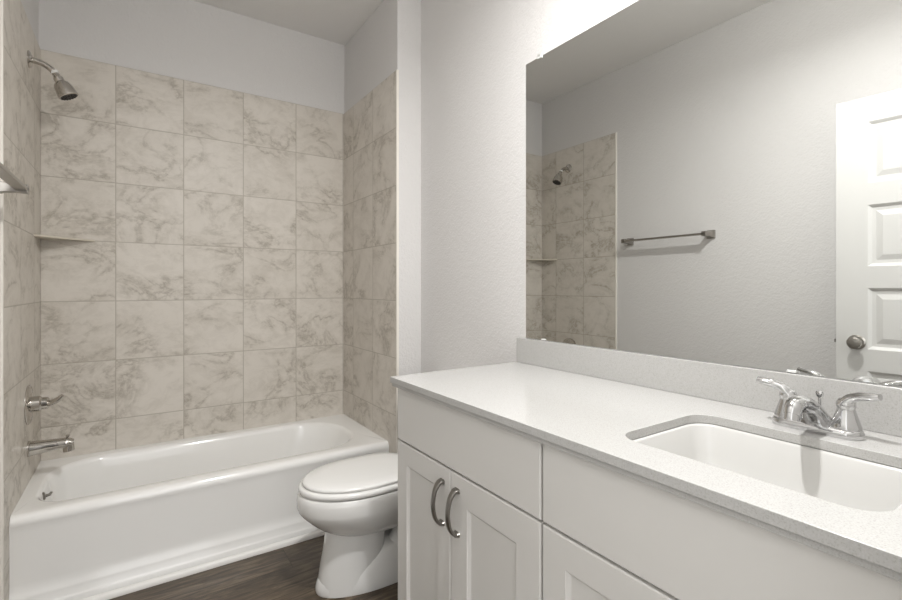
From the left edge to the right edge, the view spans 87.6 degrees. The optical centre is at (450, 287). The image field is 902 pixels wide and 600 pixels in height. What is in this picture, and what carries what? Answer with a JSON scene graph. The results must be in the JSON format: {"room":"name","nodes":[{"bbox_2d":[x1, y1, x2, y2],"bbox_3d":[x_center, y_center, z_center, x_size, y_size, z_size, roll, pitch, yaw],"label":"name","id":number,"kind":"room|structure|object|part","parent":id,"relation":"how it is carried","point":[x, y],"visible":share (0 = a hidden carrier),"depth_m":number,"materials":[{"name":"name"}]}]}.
{"room":"bathroom","nodes":[
{"label":"bathroom","id":0,"kind":"room"},
{"bbox_2d":[0,0,40,599],"bbox_3d":[-1.252,-0.195,1.057,0.133,2.849,3.250,0,0,-34],"label":"wall","id":1,"kind":"structure","parent":0,"point":[20,85],"depth_m":1.86,"materials":[{"name":"beige tile"}]},
{"bbox_3d":[-1.568,0.036,1.641,0.009,2.387,0.012,0,0,-34],"label":"edge trim","id":2,"kind":"part","parent":1,"relation":"part of","materials":[{"name":"white tile"}]},
{"bbox_2d":[0,162,28,194],"bbox_3d":[-1.305,-0.330,1.323,0.093,0.052,0.629,0,0,-34],"label":"towel bar","id":3,"kind":"object","parent":1,"relation":"attached to","point":[12,184],"visible":1,"depth_m":1.50,"materials":[{"name":"silver metal"}]},
{"bbox_2d":[24,385,63,424],"bbox_3d":[-1.766,0.505,2.055,0.124,0.170,0.170,0,0,-34],"label":"shower valve","id":4,"kind":"object","parent":1,"relation":"attached to","point":[32,403],"visible":1,"depth_m":2.02,"materials":[{"name":"grey metal"}]},
{"bbox_3d":[-1.735,0.495,2.052,0.074,0.053,0.040,0,0,-2],"label":"lever","id":5,"kind":"part","parent":4,"relation":"part of","materials":[{"name":"grey metal"}]},
{"bbox_2d":[26,434,74,456],"bbox_3d":[-1.753,0.693,2.064,0.159,0.076,0.068,0,0,-34],"label":"tub spout","id":6,"kind":"object","parent":1,"relation":"attached to","point":[66,443],"visible":1,"depth_m":2.05,"materials":[{"name":"grey metal"}]},
{"bbox_2d":[27,50,78,100],"bbox_3d":[-1.753,-0.928,2.076,0.172,0.186,0.078,0,0,-34],"label":"shower","id":7,"kind":"object","parent":1,"relation":"attached to","point":[64,90],"visible":1,"depth_m":2.07,"materials":[{"name":"grey metal"}]},
{"bbox_3d":[-1.780,-0.961,2.058,0.109,0.073,0.024,0,0,-34],"label":"arm","id":8,"kind":"part","parent":7,"relation":"part of","materials":[{"name":"grey metal"}]},
{"bbox_2d":[39,0,343,460],"bbox_3d":[-1.395,-0.195,2.769,1.552,2.849,0.145,0,0,-34],"label":"wall","id":9,"kind":"structure","parent":0,"point":[199,149],"depth_m":2.63,"materials":[{"name":"beige tile"}]},
{"bbox_2d":[34,234,94,241],"bbox_3d":[-1.854,-0.237,2.265,0.211,0.010,0.184,0,0,-34],"label":"corner shelf","id":10,"kind":"object","parent":9,"relation":"attached to","point":[42,237],"visible":1,"depth_m":2.28,"materials":[{"name":"beige tile"}]},
{"bbox_2d":[109,535,397,599],"bbox_3d":[-0.070,1.280,0.555,3.500,0.100,5.400,0,0,-34],"label":"floor","id":11,"kind":"structure","parent":0,"point":[290,572],"depth_m":1.95,"materials":[{"name":"brown wood"}]},
{"bbox_2d":[9,414,388,599],"bbox_3d":[-1.161,1.037,2.420,1.535,0.386,0.695,0,0,-34],"label":"bathtub","id":12,"kind":"object","parent":11,"relation":"on","point":[83,526],"visible":0.94,"depth_m":2.10,"materials":[{"name":"white ceramic"}]},
{"bbox_3d":[-1.701,0.877,1.978,0.041,0.035,0.034,0,0,-34],"label":"overflow plate","id":13,"kind":"part","parent":12,"relation":"part of","materials":[{"name":"silver metal"}]},
{"bbox_2d":[9,414,388,528],"bbox_3d":[-1.165,1.007,2.425,1.535,0.326,0.681,0,0,-34],"label":"basin","id":14,"kind":"object","parent":12,"relation":"in","point":[250,478],"depth_m":2.25,"materials":[{"name":"white ceramic"}]},
{"bbox_2d":[81,530,324,599],"bbox_3d":[-0.961,1.218,2.121,1.536,0.024,0.016,0,0,-34],"label":"trim","id":15,"kind":"structure","parent":12,"relation":"attached to","point":[125,590],"depth_m":2.04,"materials":[{"name":"white paint"}]},
{"bbox_2d":[297,452,397,597],"bbox_3d":[-0.285,0.844,2.059,0.761,0.772,0.444,0,0,-34],"label":"toilet","id":16,"kind":"object","parent":11,"relation":"on","point":[354,500],"visible":0.56,"depth_m":1.87,"materials":[{"name":"white ceramic"}]},
{"bbox_3d":[-0.387,0.805,1.991,0.505,0.024,0.362,0,0,-34],"label":"seat","id":17,"kind":"part","parent":16,"relation":"part of","materials":[{"name":"white plastic"}]},
{"bbox_3d":[-0.382,0.781,1.994,0.487,0.021,0.344,0,0,-34],"label":"lid","id":18,"kind":"part","parent":16,"relation":"part of","materials":[{"name":"white plastic"}]},
{"bbox_2d":[398,388,544,599],"bbox_3d":[0.224,0.782,1.462,0.595,0.896,0.686,0,0,-34],"label":"base cabinet","id":19,"kind":"object","parent":11,"relation":"on","point":[470,489],"visible":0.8,"depth_m":1.27,"materials":[{"name":"white paint"}]},
{"bbox_3d":[-0.086,0.812,1.471,0.018,0.586,0.323,0,0,-34],"label":"door","id":20,"kind":"part","parent":19,"relation":"part of","materials":[{"name":"white paint"}]},
{"bbox_3d":[-0.040,0.623,1.356,0.038,0.136,0.026,0,0,-34],"label":"handle","id":21,"kind":"part","parent":19,"relation":"part of","materials":[{"name":"silver metal"}]},
{"bbox_3d":[0.003,0.623,1.292,0.038,0.136,0.026,0,0,-34],"label":"handle","id":22,"kind":"part","parent":19,"relation":"part of","materials":[{"name":"silver metal"}]},
{"bbox_3d":[0.014,0.426,1.323,0.018,0.174,0.680,0,0,-34],"label":"drawer","id":23,"kind":"part","parent":19,"relation":"part of","materials":[{"name":"white paint"}]},
{"bbox_3d":[0.105,0.812,1.187,0.018,0.586,0.354,0,0,-34],"label":"door","id":24,"kind":"part","parent":19,"relation":"part of","materials":[{"name":"white paint"}]},
{"bbox_2d":[390,337,901,581],"bbox_3d":[0.417,0.269,1.186,0.586,0.130,1.366,0,0,-34],"label":"countertop","id":25,"kind":"structure","parent":19,"relation":"on","point":[587,403],"depth_m":1.06,"materials":[{"name":"white stone"}]},
{"bbox_2d":[632,423,901,511],"bbox_3d":[0.582,0.397,0.875,0.328,0.150,0.426,0,0,-34],"label":"sink","id":26,"kind":"object","parent":25,"relation":"in","point":[846,481],"visible":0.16,"depth_m":0.96,"materials":[{"name":"white ceramic"}]},
{"bbox_2d":[756,376,882,440],"bbox_3d":[0.754,0.256,0.990,0.173,0.106,0.172,0,0,8],"label":"faucet","id":27,"kind":"object","parent":25,"relation":"on","point":[794,411],"visible":1,"depth_m":0.95,"materials":[{"name":"silver metal"}]},
{"bbox_3d":[0.728,0.225,1.054,0.032,0.043,0.072,0,0,-42],"label":"lever","id":28,"kind":"part","parent":27,"relation":"part of","materials":[{"name":"silver metal"}]},
{"bbox_3d":[0.744,0.257,1.038,0.051,0.067,0.051,0,0,-34],"label":"handle","id":29,"kind":"part","parent":27,"relation":"part of","materials":[{"name":"silver metal"}]},
{"bbox_3d":[0.729,0.263,0.966,0.160,0.092,0.083,0,0,-34],"label":"spout","id":30,"kind":"part","parent":27,"relation":"part of","materials":[{"name":"silver metal"}]},
{"bbox_3d":[0.772,0.293,0.995,0.060,0.018,0.160,0,0,-34],"label":"plate","id":31,"kind":"part","parent":27,"relation":"part of","materials":[{"name":"silver metal"}]},
{"bbox_3d":[0.789,0.255,1.006,0.015,0.067,0.015,0,0,-34],"label":"lift rod","id":32,"kind":"part","parent":27,"relation":"part of","materials":[{"name":"silver metal"}]},
{"bbox_3d":[0.800,0.257,0.953,0.051,0.067,0.051,0,0,-34],"label":"handle","id":33,"kind":"part","parent":27,"relation":"part of","materials":[{"name":"silver metal"}]},
{"bbox_3d":[0.810,0.225,0.932,0.032,0.043,0.072,0,0,-25],"label":"lever","id":34,"kind":"part","parent":27,"relation":"part of","materials":[{"name":"silver metal"}]},
{"bbox_2d":[543,444,901,599],"bbox_3d":[0.603,0.782,0.896,0.595,0.896,0.676,0,0,-34],"label":"base cabinet","id":35,"kind":"object","parent":11,"relation":"on","point":[608,534],"visible":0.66,"depth_m":0.80,"materials":[{"name":"white paint"}]},
{"bbox_3d":[0.299,0.812,0.896,0.018,0.586,0.332,0,0,-34],"label":"door","id":36,"kind":"part","parent":35,"relation":"part of","materials":[{"name":"white paint"}]},
{"bbox_2d":[194,0,383,45],"bbox_3d":[-0.501,-1.669,1.559,2.100,0.100,3.250,0,0,-34],"label":"ceiling","id":37,"kind":"structure","parent":0,"point":[337,21],"depth_m":2.77,"materials":[{"name":"white paint"}]},
{"bbox_2d":[344,0,420,452],"bbox_3d":[-0.417,-0.195,2.959,0.303,2.849,0.917,0,0,-34],"label":"wall","id":38,"kind":"structure","parent":0,"point":[382,59],"depth_m":2.65,"materials":[{"name":"beige tile"}]},
{"bbox_3d":[-0.503,0.036,2.825,0.008,2.387,0.771,0,0,-34],"label":"tile panel","id":39,"kind":"part","parent":38,"relation":"part of","materials":[{"name":"beige tile"}]},
{"bbox_3d":[-0.285,0.036,2.502,0.013,2.387,0.010,0,0,-34],"label":"edge trim","id":40,"kind":"part","parent":38,"relation":"part of","materials":[{"name":"white tile"}]},
{"bbox_2d":[421,0,898,386],"bbox_3d":[0.534,-0.195,1.675,0.150,2.849,2.292,0,0,-34],"label":"wall","id":41,"kind":"structure","parent":0,"point":[475,54],"depth_m":2.16,"materials":[{"name":"white paint"}]},
{"bbox_2d":[517,337,901,436],"bbox_3d":[0.653,0.253,1.343,0.019,0.098,1.366,0,0,-34],"label":"backsplash","id":42,"kind":"structure","parent":41,"relation":"attached to","point":[732,384],"depth_m":1.26,"materials":[{"name":"white stone"}]},
{"bbox_2d":[526,0,901,386],"bbox_3d":[0.658,-0.344,1.349,0.006,1.092,1.281,0,0,-34],"label":"wall mirror","id":43,"kind":"object","parent":41,"relation":"attached to","point":[717,181],"visible":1,"depth_m":1.25,"materials":[{"name":"clear glass"}]}
]}

